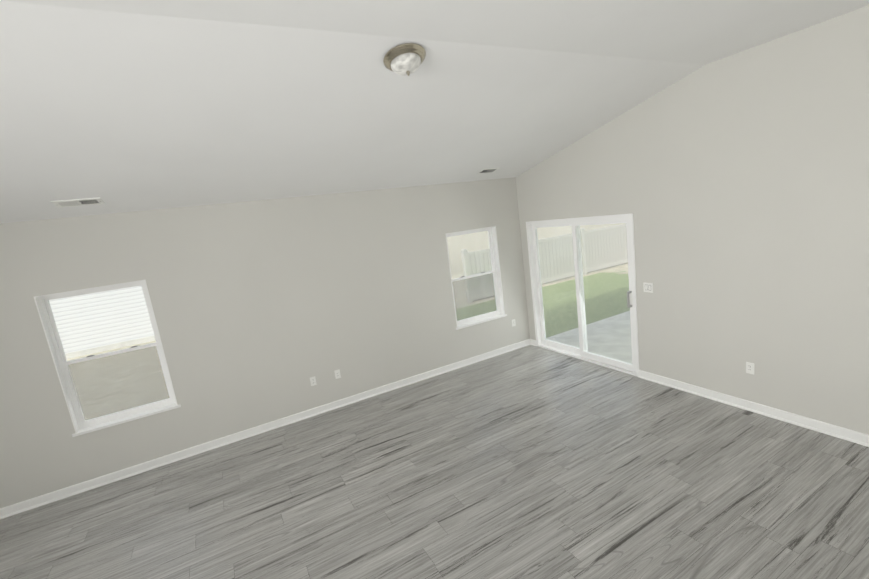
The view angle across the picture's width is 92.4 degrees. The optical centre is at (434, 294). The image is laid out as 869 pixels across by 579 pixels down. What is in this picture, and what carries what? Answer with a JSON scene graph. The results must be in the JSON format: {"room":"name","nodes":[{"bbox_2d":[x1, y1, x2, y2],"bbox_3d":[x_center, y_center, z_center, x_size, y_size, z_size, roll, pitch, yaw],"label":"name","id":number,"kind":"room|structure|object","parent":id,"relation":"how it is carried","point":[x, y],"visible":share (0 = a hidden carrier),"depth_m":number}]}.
{"room":"empty living room","nodes":[
{"label":"empty living room","id":0,"kind":"room"},
{"bbox_2d":[0,177,529,507],"bbox_3d":[-2.856,0.460,4.622,10.110,2.740,0.150,-13,12,-27],"label":"wall","id":1,"kind":"structure","parent":0,"point":[265,311],"depth_m":4.89},
{"bbox_2d":[34,280,180,436],"bbox_3d":[-3.364,0.628,4.357,0.950,1.444,0.182,-13,12,-27],"label":"window","id":2,"kind":"structure","parent":1,"relation":"in","point":[81,425],"depth_m":4.38},
{"bbox_2d":[0,339,529,518],"bbox_3d":[-2.646,1.758,4.785,9.810,0.095,0.027,-13,12,-27],"label":"baseboard","id":3,"kind":"structure","parent":1,"relation":"attached to","point":[38,501],"depth_m":4.90},
{"bbox_2d":[310,376,316,385],"bbox_3d":[-1.549,1.107,5.321,0.070,0.115,0.008,-13,12,-27],"label":"electrical outlet","id":4,"kind":"object","parent":1,"relation":"attached to","point":[313,381],"visible":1,"depth_m":5.32},
{"bbox_2d":[334,369,340,378],"bbox_3d":[-1.271,1.044,5.466,0.070,0.115,0.008,-13,12,-27],"label":"electrical outlet","id":5,"kind":"object","parent":1,"relation":"attached to","point":[337,374],"visible":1,"depth_m":5.46},
{"bbox_2d":[446,226,506,329],"bbox_3d":[0.614,-0.276,6.428,0.960,1.444,0.182,-13,12,-27],"label":"window","id":6,"kind":"structure","parent":1,"relation":"in","point":[497,313],"depth_m":6.54},
{"bbox_2d":[0,345,868,578],"bbox_3d":[-0.801,2.247,1.455,10.110,0.120,8.000,-13,12,-27],"label":"floor","id":7,"kind":"structure","parent":0,"point":[531,462],"depth_m":3.48},
{"bbox_2d":[0,0,868,223],"bbox_3d":[-1.202,-0.832,0.882,10.110,0.780,8.000,-13,12,-27],"label":"ceiling","id":8,"kind":"structure","parent":0,"point":[118,106],"depth_m":2.92},
{"bbox_2d":[51,197,104,207],"bbox_3d":[-3.188,-0.825,3.737,0.345,0.045,0.163,-13,12,-27],"label":"ceiling vent","id":9,"kind":"object","parent":8,"relation":"in","point":[77,202],"visible":1,"depth_m":3.73},
{"bbox_2d":[383,43,425,75],"bbox_3d":[-0.188,-1.489,2.700,0.282,0.157,0.276,-13,12,-27],"label":"flush-mount light","id":10,"kind":"object","parent":8,"relation":"attached to","point":[405,59],"visible":1,"depth_m":2.62},
{"bbox_2d":[477,168,498,173],"bbox_3d":[0.746,-1.721,5.797,0.270,0.042,0.167,-13,12,-27],"label":"ceiling vent","id":11,"kind":"object","parent":8,"relation":"in","point":[490,170],"visible":0.98,"depth_m":5.79},
{"bbox_2d":[516,5,868,434],"bbox_3d":[3.304,-0.462,3.389,0.150,3.417,8.000,-13,12,-27],"label":"wall","id":12,"kind":"structure","parent":0,"point":[737,185],"depth_m":3.86},
{"bbox_2d":[530,339,535,345],"bbox_3d":[1.639,0.798,6.941,0.027,0.095,0.160,-13,12,-27],"label":"baseboard","id":13,"kind":"structure","parent":12,"relation":"attached to","point":[532,342],"depth_m":6.93},
{"bbox_2d":[526,213,638,376],"bbox_3d":[2.057,-0.062,5.909,0.216,2.040,1.870,-13,12,-27],"label":"sliding glass door","id":14,"kind":"structure","parent":12,"relation":"in","point":[581,352],"depth_m":5.85},
{"bbox_2d":[643,282,652,292],"bbox_3d":[2.511,-0.083,4.901,0.010,0.115,0.116,-13,12,-27],"label":"switch plate","id":15,"kind":"object","parent":12,"relation":"attached to","point":[648,287],"visible":1,"depth_m":4.90},
{"bbox_2d":[746,362,753,374],"bbox_3d":[3.110,0.725,4.106,0.008,0.115,0.070,-13,12,-27],"label":"electrical outlet","id":16,"kind":"object","parent":12,"relation":"attached to","point":[749,368],"visible":1,"depth_m":4.10},
{"bbox_2d":[638,370,868,446],"bbox_3d":[3.923,1.276,2.764,0.027,0.095,5.670,-13,12,-27],"label":"baseboard","id":17,"kind":"structure","parent":12,"relation":"attached to","point":[860,438],"depth_m":4.05},
{"label":"outside","id":18,"kind":"structure","parent":0,"visible":0},
{"bbox_2d":[67,223,629,419],"bbox_3d":[16.723,-6.558,38.380,150.000,0.200,230.000,-13,12,-27],"label":"ground","id":19,"kind":"structure","parent":18,"point":[600,286],"depth_m":10.81},
{"bbox_2d":[49,286,154,358],"bbox_3d":[-14.306,-1.561,16.217,26.600,5.990,13.030,-13,12,-27],"label":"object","id":20,"kind":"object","parent":19,"relation":"on","point":[87,336],"depth_m":12.09},
{"bbox_2d":[461,223,627,302],"bbox_3d":[6.120,-1.704,14.810,12.050,1.580,0.150,-13,12,-27],"label":"fence","id":21,"kind":"object","parent":19,"relation":"on","point":[559,265],"depth_m":13.88},
{"bbox_2d":[546,311,631,363],"bbox_3d":[4.782,0.824,5.794,4.090,0.260,5.430,-13,12,-27],"label":"patio slab","id":22,"kind":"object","parent":19,"relation":"on","point":[606,332],"depth_m":7.05}
]}

